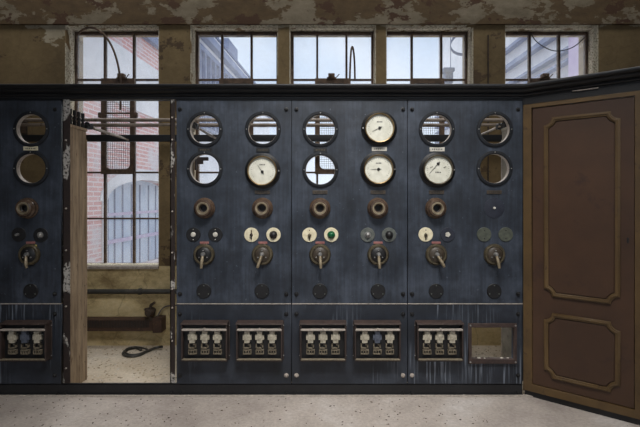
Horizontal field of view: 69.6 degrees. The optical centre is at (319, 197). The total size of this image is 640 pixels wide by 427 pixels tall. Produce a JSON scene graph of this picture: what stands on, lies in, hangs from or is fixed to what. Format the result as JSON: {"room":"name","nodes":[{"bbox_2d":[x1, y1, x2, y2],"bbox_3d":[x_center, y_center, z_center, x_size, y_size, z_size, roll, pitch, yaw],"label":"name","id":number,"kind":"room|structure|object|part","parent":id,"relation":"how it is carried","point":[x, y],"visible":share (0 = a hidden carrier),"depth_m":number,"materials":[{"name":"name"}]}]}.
{"room":"electrical room","nodes":[
{"label":"electrical room","id":0,"kind":"room"},
{"bbox_2d":[83,346,524,393],"bbox_3d":[0.100,1.630,4.183,10.200,0.140,1.365,0,0,0],"label":"floor","id":1,"kind":"structure","parent":0,"point":[125,371],"depth_m":4.31,"materials":[{"name":"concrete"}]},
{"bbox_2d":[70,124,86,382],"bbox_3d":[-2.020,0.482,3.821,0.032,2.155,0.282,0,0,0],"label":"board","id":2,"kind":"object","parent":1,"relation":"on","point":[78,142],"visible":0.82,"depth_m":3.83,"materials":[{"name":"brown wood"}]},
{"bbox_2d":[70,109,128,140],"bbox_3d":[-2.000,-0.652,4.201,0.100,0.135,0.995,0,0,0],"label":"connector","id":3,"kind":"object","parent":2,"relation":"attached to","point":[87,125],"visible":0.89,"depth_m":3.91,"materials":[{"name":"black metal"}]},
{"bbox_3d":[-1.962,-0.596,4.349,0.023,0.022,0.698,0,0,0],"label":"rod","id":4,"kind":"part","parent":3,"relation":"part of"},
{"bbox_2d":[122,345,162,357],"bbox_3d":[-1.795,1.535,4.623,0.378,0.054,0.285,0,0,0],"label":"cable coil","id":5,"kind":"object","parent":1,"relation":"on","point":[128,355],"visible":1,"depth_m":4.63,"materials":[{"name":"black rubber"}]},
{"bbox_2d":[192,128,194,177],"bbox_3d":[-1.095,0.482,3.821,0.032,2.155,0.282,0,0,0],"label":"board","id":6,"kind":"object","parent":1,"relation":"on","point":[193,129],"visible":0.12,"depth_m":3.94,"materials":[{"name":"brown wood"}]},
{"bbox_2d":[192,122,215,138],"bbox_3d":[-1.076,-0.652,4.201,0.100,0.135,0.995,0,0,0],"label":"connector","id":7,"kind":"object","parent":6,"relation":"attached to","point":[195,125],"visible":0.25,"depth_m":4.04,"materials":[{"name":"grey metal"}]},
{"bbox_3d":[-1.038,-0.596,4.349,0.023,0.022,0.698,0,0,0],"label":"rod","id":8,"kind":"part","parent":7,"relation":"part of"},
{"bbox_2d":[82,346,500,382],"bbox_3d":[-0.500,1.558,4.223,5.010,0.008,1.220,0,0,0],"label":"rubble","id":9,"kind":"object","parent":1,"relation":"on","point":[120,346],"visible":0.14,"depth_m":4.35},
{"bbox_2d":[87,346,524,390],"bbox_3d":[-0.494,1.558,4.228,5.007,0.008,1.238,0,0,0],"label":"debris","id":10,"kind":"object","parent":1,"relation":"on","point":[99,346],"depth_m":4.30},
{"bbox_2d":[501,127,510,356],"bbox_3d":[1.575,0.482,3.821,0.032,2.155,0.282,0,0,0],"label":"board","id":11,"kind":"object","parent":1,"relation":"on","point":[505,332],"visible":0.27,"depth_m":3.90,"materials":[{"name":"wood"}]},
{"bbox_2d":[481,120,506,134],"bbox_3d":[1.556,-0.652,4.201,0.099,0.135,0.996,0,0,-2],"label":"connector","id":12,"kind":"object","parent":11,"relation":"attached to","point":[499,126],"visible":0.28,"depth_m":4.00,"materials":[{"name":"grey metal"}]},
{"bbox_2d":[0,25,639,345],"bbox_3d":[0.100,-0.920,5.053,10.200,5.160,0.375,0,0,0],"label":"wall","id":13,"kind":"structure","parent":0,"point":[29,54],"depth_m":4.87,"materials":[{"name":"brown paint"}]},
{"bbox_2d":[20,122,27,134],"bbox_3d":[-3.120,-0.730,4.647,0.060,0.184,0.435,0,0,0],"label":"bracket","id":14,"kind":"object","parent":13,"relation":"attached to","point":[23,129],"visible":0.2,"depth_m":4.83,"materials":[{"name":"metal"}]},
{"bbox_2d":[21,123,497,125],"bbox_3d":[-0.575,-0.708,4.450,5.050,0.028,0.027,0,0,0],"label":"pipe","id":15,"kind":"object","parent":14,"relation":"attached to","point":[22,124],"visible":0.42,"depth_m":4.44,"materials":[{"name":"grey metal"}]},
{"bbox_2d":[23,118,502,121],"bbox_3d":[-0.575,-0.755,4.450,5.050,0.034,0.033,0,0,0],"label":"pipe","id":16,"kind":"object","parent":14,"relation":"attached to","point":[25,119],"visible":0.4,"depth_m":4.43,"materials":[{"name":"grey metal"}]},
{"bbox_2d":[65,25,158,268],"bbox_3d":[-2.201,-0.540,4.968,0.997,2.583,0.265,0,0,0],"label":"window","id":17,"kind":"structure","parent":13,"relation":"in","point":[71,43],"depth_m":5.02,"materials":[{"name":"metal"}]},
{"bbox_2d":[75,26,121,109],"bbox_3d":[-2.385,-1.374,4.894,0.578,0.889,0.095,0,0,14],"label":"cable","id":18,"kind":"object","parent":17,"relation":"attached to","point":[89,27],"visible":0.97,"depth_m":4.85,"materials":[{"name":"rubber"}]},
{"bbox_3d":[-2.200,0.733,4.860,0.994,0.034,0.050,0,0,0],"label":"sill","id":19,"kind":"part","parent":17,"relation":"part of","materials":[{"name":"metal"}]},
{"bbox_2d":[87,315,165,332],"bbox_3d":[-2.414,1.312,4.795,1.572,0.151,0.140,0,0,0],"label":"duct","id":20,"kind":"object","parent":13,"relation":"attached to","point":[158,325],"visible":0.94,"depth_m":4.74,"materials":[{"name":"brown metal"}]},
{"bbox_2d":[144,301,155,320],"bbox_3d":[-1.752,1.165,4.760,0.107,0.195,0.160,0,0,0],"label":"valve fitting","id":21,"kind":"object","parent":20,"relation":"on","point":[150,311],"visible":1,"depth_m":4.72,"materials":[{"name":"metal"}]},
{"bbox_2d":[87,288,176,294],"bbox_3d":[-0.650,0.980,4.820,5.100,0.068,0.068,0,0,0],"label":"pipe","id":22,"kind":"object","parent":13,"relation":"attached to","point":[139,291],"visible":0.17,"depth_m":4.80,"materials":[{"name":"black metal"}]},
{"bbox_2d":[190,25,277,181],"bbox_3d":[-0.907,-0.540,4.968,0.926,2.583,0.265,0,0,0],"label":"window","id":23,"kind":"structure","parent":13,"relation":"in","point":[196,31],"depth_m":5.04,"materials":[{"name":"metal"}]},
{"bbox_2d":[21,135,501,169],"bbox_3d":[-0.590,-0.467,4.782,5.220,0.362,0.165,0,0,0],"label":"crossbar","id":24,"kind":"object","parent":13,"relation":"attached to","point":[28,138],"visible":0.52,"depth_m":4.70,"materials":[{"name":"black paint"}]},
{"bbox_2d":[0,0,639,24],"bbox_3d":[0.100,-2.653,4.850,10.200,1.653,0.030,0,0,0],"label":"ceiling","id":25,"kind":"structure","parent":13,"relation":"attached to","point":[12,12],"depth_m":4.83,"materials":[{"name":"brown paint"}]},
{"bbox_2d":[289,25,375,183],"bbox_3d":[0.136,-0.540,4.968,0.920,2.583,0.265,0,0,0],"label":"window","id":26,"kind":"structure","parent":13,"relation":"in","point":[294,30],"depth_m":5.01,"materials":[{"name":"metal"}]},
{"bbox_2d":[349,46,355,83],"bbox_3d":[0.342,-1.385,4.860,0.025,0.449,0.212,0,0,22],"label":"rod","id":27,"kind":"object","parent":26,"relation":"attached to","point":[352,47],"visible":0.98,"depth_m":4.83,"materials":[{"name":"metal"}]},
{"bbox_2d":[386,25,472,142],"bbox_3d":[1.162,-0.540,4.968,0.927,2.583,0.265,0,0,0],"label":"window","id":28,"kind":"structure","parent":13,"relation":"in","point":[466,31],"depth_m":5.01,"materials":[{"name":"metal"}]},
{"bbox_2d":[487,35,488,181],"bbox_3d":[1.774,-0.560,4.853,0.016,2.320,0.016,0,0,0],"label":"conduit","id":29,"kind":"object","parent":13,"relation":"attached to","point":[487,35],"visible":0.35,"depth_m":4.85,"materials":[{"name":"metal"}]},
{"bbox_2d":[505,25,597,82],"bbox_3d":[2.453,-0.540,4.968,0.992,2.583,0.265,0,0,0],"label":"window","id":30,"kind":"structure","parent":13,"relation":"in","point":[590,32],"depth_m":5.01,"materials":[{"name":"wood"}]},
{"bbox_2d":[531,33,584,51],"bbox_3d":[2.602,-1.696,5.014,0.599,0.210,0.042,0,0,0],"label":"cable","id":31,"kind":"object","parent":30,"relation":"hanging from","point":[531,33],"visible":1,"depth_m":5.00,"materials":[{"name":"plastic"}]},
{"bbox_2d":[0,397,639,426],"bbox_3d":[0.100,1.600,-0.500,10.200,0.200,8.000,0,0,0],"label":"floor","id":32,"kind":"structure","parent":0,"point":[498,411],"depth_m":3.22,"materials":[{"name":"concrete"}]},
{"bbox_2d":[0,398,486,426],"bbox_3d":[-0.900,1.498,3.093,4.182,0.005,0.698,0,0,0],"label":"debris","id":33,"kind":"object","parent":32,"relation":"on","point":[67,398],"depth_m":3.21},
{"bbox_2d":[0,383,522,394],"bbox_3d":[-0.880,1.457,3.542,4.840,0.086,0.116,0,0,0],"label":"baseboard","id":34,"kind":"structure","parent":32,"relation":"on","point":[64,388],"depth_m":3.50,"materials":[{"name":"black paint"}]},
{"bbox_2d":[0,99,62,383],"bbox_3d":[-2.414,0.332,3.474,0.889,2.163,0.120,0,0,0],"label":"panel","id":35,"kind":"object","parent":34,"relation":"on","point":[31,214],"visible":1,"depth_m":3.50,"materials":[{"name":"blue metal"}]},
{"bbox_3d":[-2.214,0.980,3.432,0.333,0.020,0.036,0,0,0],"label":"rail","id":36,"kind":"part","parent":35,"relation":"part of","materials":[{"name":"metal"}]},
{"bbox_3d":[-2.214,1.205,3.435,0.333,0.008,0.030,0,0,0],"label":"rail","id":37,"kind":"part","parent":35,"relation":"part of","materials":[{"name":"metal"}]},
{"bbox_3d":[-2.214,1.083,3.481,0.325,0.255,0.022,0,0,0],"label":"plate","id":38,"kind":"part","parent":35,"relation":"part of","materials":[{"name":"black rubber"}]},
{"bbox_2d":[0,320,51,324],"bbox_3d":[-2.214,0.937,3.458,0.349,0.018,0.084,0,0,0],"label":"hood","id":39,"kind":"object","parent":35,"relation":"attached to","point":[5,322],"depth_m":3.44,"materials":[{"name":"brown metal"}]},
{"bbox_3d":[-2.218,0.078,3.466,0.160,0.160,0.068,0,0,0],"label":"rotary knob","id":40,"kind":"part","parent":35,"relation":"part of","materials":[{"name":"brown ceramic"}]},
{"bbox_2d":[18,244,40,267],"bbox_3d":[-2.207,0.436,3.459,0.164,0.177,0.083,0,0,0],"label":"switch","id":41,"kind":"object","parent":35,"relation":"attached to","point":[29,255],"depth_m":3.47,"materials":[{"name":"black metal"}]},
{"bbox_3d":[-2.414,1.111,3.511,0.889,0.605,0.022,0,0,0],"label":"plate","id":42,"kind":"part","parent":35,"relation":"part of","materials":[{"name":"metal"}]},
{"bbox_2d":[63,99,69,382],"bbox_3d":[-1.933,0.327,3.527,0.056,2.167,0.066,0,0,0],"label":"upright","id":43,"kind":"object","parent":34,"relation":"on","point":[66,102],"visible":1,"depth_m":3.50,"materials":[{"name":"metal"}]},
{"bbox_2d":[170,99,174,382],"bbox_3d":[-1.125,0.327,3.527,0.036,2.167,0.066,0,0,0],"label":"upright","id":44,"kind":"object","parent":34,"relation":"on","point":[172,101],"visible":1,"depth_m":3.50,"materials":[{"name":"metal"}]},
{"bbox_2d":[176,99,291,383],"bbox_3d":[-0.641,0.332,3.480,0.900,2.163,0.130,0,0,0],"label":"panel","id":45,"kind":"object","parent":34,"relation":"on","point":[234,230],"visible":1,"depth_m":3.50,"materials":[{"name":"blue metal"}]},
{"bbox_2d":[193,244,214,268],"bbox_3d":[-0.880,0.437,3.459,0.164,0.177,0.083,0,0,0],"label":"switch","id":46,"kind":"object","parent":45,"relation":"attached to","point":[203,254],"depth_m":3.47,"materials":[{"name":"black metal"}]},
{"bbox_3d":[-0.864,0.980,3.432,0.333,0.020,0.036,0,0,0],"label":"rail","id":47,"kind":"part","parent":45,"relation":"part of","materials":[{"name":"metal"}]},
{"bbox_3d":[-0.864,1.205,3.435,0.333,0.008,0.030,0,0,0],"label":"rail","id":48,"kind":"part","parent":45,"relation":"part of","materials":[{"name":"metal"}]},
{"bbox_3d":[-0.876,0.078,3.466,0.160,0.160,0.068,0,0,0],"label":"rotary knob","id":49,"kind":"part","parent":45,"relation":"part of","materials":[{"name":"brown ceramic"}]},
{"bbox_2d":[180,320,228,324],"bbox_3d":[-0.864,0.937,3.458,0.349,0.018,0.084,0,0,0],"label":"hood","id":50,"kind":"object","parent":45,"relation":"attached to","point":[182,322],"depth_m":3.44,"materials":[{"name":"metal"}]},
{"bbox_3d":[-0.864,1.083,3.481,0.325,0.255,0.022,0,0,0],"label":"plate","id":51,"kind":"part","parent":45,"relation":"part of","materials":[{"name":"black rubber"}]},
{"bbox_3d":[-0.655,0.026,3.511,0.872,1.551,0.022,0,0,0],"label":"plate","id":52,"kind":"part","parent":45,"relation":"part of","materials":[{"name":"metal"}]},
{"bbox_3d":[-0.655,1.111,3.511,0.872,0.605,0.022,0,0,0],"label":"plate","id":53,"kind":"part","parent":45,"relation":"part of","materials":[{"name":"blue metal"}]},
{"bbox_3d":[-0.453,1.205,3.435,0.333,0.008,0.030,0,0,0],"label":"rail","id":54,"kind":"part","parent":45,"relation":"part of","materials":[{"name":"metal"}]},
{"bbox_3d":[-0.453,0.980,3.432,0.333,0.020,0.036,0,0,0],"label":"rail","id":55,"kind":"part","parent":45,"relation":"part of","materials":[{"name":"metal"}]},
{"bbox_2d":[236,320,282,324],"bbox_3d":[-0.453,0.937,3.458,0.349,0.018,0.084,0,0,0],"label":"hood","id":56,"kind":"object","parent":45,"relation":"attached to","point":[238,322],"depth_m":3.44,"materials":[{"name":"metal"}]},
{"bbox_3d":[-0.453,1.083,3.481,0.325,0.255,0.022,0,0,0],"label":"plate","id":57,"kind":"part","parent":45,"relation":"part of","materials":[{"name":"black rubber"}]},
{"bbox_2d":[252,244,272,267],"bbox_3d":[-0.438,0.435,3.459,0.164,0.175,0.083,0,0,0],"label":"switch","id":58,"kind":"object","parent":45,"relation":"attached to","point":[262,254],"depth_m":3.47,"materials":[{"name":"metal"}]},
{"bbox_3d":[-0.437,0.078,3.466,0.160,0.160,0.068,0,0,0],"label":"rotary knob","id":59,"kind":"part","parent":45,"relation":"part of","materials":[{"name":"brown ceramic"}]},
{"bbox_2d":[292,99,407,383],"bbox_3d":[0.238,0.332,3.480,0.905,2.163,0.130,0,0,0],"label":"panel","id":60,"kind":"object","parent":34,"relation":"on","point":[349,231],"visible":1,"depth_m":3.50,"materials":[{"name":"blue metal"}]},
{"bbox_2d":[309,244,330,268],"bbox_3d":[0.000,0.437,3.459,0.164,0.177,0.083,0,0,0],"label":"switch","id":61,"kind":"object","parent":60,"relation":"attached to","point":[319,254],"depth_m":3.47,"materials":[{"name":"metal"}]},
{"bbox_3d":[0.000,0.078,3.466,0.160,0.160,0.068,0,0,0],"label":"rotary knob","id":62,"kind":"part","parent":60,"relation":"part of","materials":[{"name":"brown ceramic"}]},
{"bbox_3d":[0.023,0.980,3.432,0.333,0.020,0.036,0,0,0],"label":"rail","id":63,"kind":"part","parent":60,"relation":"part of","materials":[{"name":"metal"}]},
{"bbox_3d":[0.023,1.205,3.435,0.333,0.008,0.030,0,0,0],"label":"rail","id":64,"kind":"part","parent":60,"relation":"part of","materials":[{"name":"metal"}]},
{"bbox_3d":[0.023,1.083,3.481,0.325,0.255,0.022,0,0,0],"label":"plate","id":65,"kind":"part","parent":60,"relation":"part of","materials":[{"name":"black rubber"}]},
{"bbox_2d":[300,320,346,324],"bbox_3d":[0.023,0.937,3.458,0.349,0.018,0.084,0,0,0],"label":"hood","id":66,"kind":"object","parent":60,"relation":"attached to","point":[302,322],"depth_m":3.44,"materials":[{"name":"brown metal"}]},
{"bbox_3d":[0.225,1.111,3.511,0.877,0.605,0.022,0,0,0],"label":"plate","id":67,"kind":"part","parent":60,"relation":"part of","materials":[{"name":"blue metal"}]},
{"bbox_3d":[0.430,1.083,3.481,0.325,0.255,0.022,0,0,0],"label":"plate","id":68,"kind":"part","parent":60,"relation":"part of","materials":[{"name":"black rubber"}]},
{"bbox_3d":[0.438,0.078,3.466,0.160,0.160,0.068,0,0,0],"label":"rotary knob","id":69,"kind":"part","parent":60,"relation":"part of","materials":[{"name":"brown ceramic"}]},
{"bbox_3d":[0.430,0.980,3.432,0.333,0.020,0.036,0,0,0],"label":"rail","id":70,"kind":"part","parent":60,"relation":"part of","materials":[{"name":"metal"}]},
{"bbox_2d":[354,320,400,324],"bbox_3d":[0.430,0.937,3.458,0.349,0.018,0.084,0,0,0],"label":"hood","id":71,"kind":"object","parent":60,"relation":"attached to","point":[356,322],"depth_m":3.44,"materials":[{"name":"metal"}]},
{"bbox_3d":[0.430,1.205,3.435,0.333,0.008,0.030,0,0,0],"label":"rail","id":72,"kind":"part","parent":60,"relation":"part of","materials":[{"name":"metal"}]},
{"bbox_2d":[367,244,388,268],"bbox_3d":[0.441,0.437,3.459,0.164,0.177,0.083,0,0,0],"label":"switch","id":73,"kind":"object","parent":60,"relation":"attached to","point":[377,254],"depth_m":3.47,"materials":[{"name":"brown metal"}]},
{"bbox_2d":[407,99,522,383],"bbox_3d":[1.126,0.332,3.479,0.912,2.163,0.143,0,0,-3],"label":"panel","id":74,"kind":"object","parent":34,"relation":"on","point":[465,230],"visible":1,"depth_m":3.50,"materials":[{"name":"blue metal"}]},
{"bbox_2d":[425,244,446,267],"bbox_3d":[0.883,0.433,3.458,0.164,0.170,0.083,0,0,0],"label":"switch","id":75,"kind":"object","parent":74,"relation":"attached to","point":[435,254],"depth_m":3.47,"materials":[{"name":"metal"}]},
{"bbox_3d":[0.878,0.078,3.466,0.160,0.160,0.068,0,0,0],"label":"rotary knob","id":76,"kind":"part","parent":74,"relation":"part of","materials":[{"name":"brown ceramic"}]},
{"bbox_2d":[415,320,463,324],"bbox_3d":[0.898,0.937,3.458,0.349,0.018,0.084,0,0,0],"label":"hood","id":77,"kind":"object","parent":74,"relation":"attached to","point":[417,322],"depth_m":3.44,"materials":[{"name":"metal"}]},
{"bbox_3d":[0.898,1.083,3.481,0.325,0.255,0.022,0,0,0],"label":"plate","id":78,"kind":"part","parent":74,"relation":"part of","materials":[{"name":"black rubber"}]},
{"bbox_3d":[0.898,0.980,3.432,0.333,0.020,0.036,0,0,0],"label":"rail","id":79,"kind":"part","parent":74,"relation":"part of","materials":[{"name":"metal"}]},
{"bbox_3d":[0.898,1.205,3.435,0.333,0.008,0.030,0,0,0],"label":"rail","id":80,"kind":"part","parent":74,"relation":"part of","materials":[{"name":"metal"}]},
{"bbox_3d":[1.105,1.111,3.511,0.874,0.605,0.022,0,0,0],"label":"plate","id":81,"kind":"part","parent":74,"relation":"part of","materials":[{"name":"blue metal"}]},
{"bbox_3d":[1.309,1.103,3.505,0.365,0.304,0.050,0,0,0],"label":"cutout frame","id":82,"kind":"part","parent":74,"relation":"part of","materials":[{"name":"brown metal"}]},
{"bbox_2d":[483,244,504,268],"bbox_3d":[1.324,0.437,3.459,0.164,0.177,0.083,0,0,0],"label":"switch","id":83,"kind":"object","parent":74,"relation":"attached to","point":[493,254],"depth_m":3.47,"materials":[{"name":"metal"}]},
{"bbox_3d":[1.324,0.076,3.498,0.156,0.156,0.005,0,0,0],"label":"knob","id":84,"kind":"part","parent":74,"relation":"part of","materials":[{"name":"silver metal"}]},
{"bbox_2d":[0,394,532,396],"bbox_3d":[-1.690,1.496,3.480,6.620,0.008,0.032,0,0,0],"label":"trim","id":85,"kind":"structure","parent":32,"relation":"on","point":[523,395],"depth_m":3.46,"materials":[{"name":"metal"}]},
{"bbox_2d":[6,395,517,395],"bbox_3d":[-0.656,1.490,3.475,4.304,0.005,0.028,0,0,0],"label":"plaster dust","id":86,"kind":"object","parent":85,"relation":"on","point":[6,395],"visible":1,"depth_m":3.47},
{"bbox_2d":[523,91,639,424],"bbox_3d":[1.845,0.397,3.265,0.756,2.206,0.066,0,0,40],"label":"panelled door","id":87,"kind":"structure","parent":32,"relation":"on","point":[581,156],"depth_m":3.23,"materials":[{"name":"brown wood"}]},
{"bbox_2d":[0,66,639,104],"bbox_3d":[-0.373,-0.779,3.416,6.039,0.142,0.844,0,0,8],"label":"cornice","id":88,"kind":"structure","parent":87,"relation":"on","point":[623,80],"depth_m":3.43,"materials":[{"name":"black paint"}]},
{"bbox_3d":[1.837,1.081,3.246,0.477,0.481,0.016,0,0,40],"label":"panel moulding","id":89,"kind":"part","parent":87,"relation":"part of","materials":[{"name":"brown wood"}]},
{"bbox_3d":[1.837,0.067,3.246,0.477,1.313,0.016,0,0,40],"label":"panel moulding","id":90,"kind":"part","parent":87,"relation":"part of","materials":[{"name":"brown wood"}]},
{"label":"outside","id":91,"kind":"structure","parent":0,"visible":0},
{"bbox_3d":[1.000,1.710,21.370,30.000,0.180,32.260,0,0,0],"label":"ground","id":92,"kind":"structure","parent":91,"visible":0},
{"bbox_2d":[157,37,269,182],"bbox_3d":[-5.671,-2.190,19.449,5.209,7.620,13.465,0,0,4],"label":"building","id":93,"kind":"structure","parent":92,"relation":"on","point":[210,47],"depth_m":15.22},
{"bbox_3d":[-3.513,-2.150,14.950,0.120,0.100,4.116,0,0,4],"label":"glazing rail","id":94,"kind":"part","parent":93,"relation":"part of","materials":[{"name":"grey metal"}]},
{"bbox_2d":[224,38,237,60],"bbox_3d":[-3.522,-5.725,17.900,0.319,0.550,1.417,0,0,4],"label":"window pane","id":95,"kind":"object","parent":93,"relation":"attached to","point":[233,50],"depth_m":17.58,"materials":[{"name":"clear glass"}]},
{"bbox_2d":[435,37,577,143],"bbox_3d":[6.660,-2.440,11.600,4.680,8.120,11.800,0,0,0],"label":"building","id":96,"kind":"structure","parent":92,"relation":"on","point":[543,60],"depth_m":9.82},
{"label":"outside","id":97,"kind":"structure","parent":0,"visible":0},
{"bbox_2d":[443,37,461,83],"bbox_3d":[2.202,-2.602,7.000,0.691,1.735,0.493,0,0,0],"label":"hoop","id":98,"kind":"object","parent":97,"point":[447,71],"visible":0.53,"depth_m":6.93}
]}

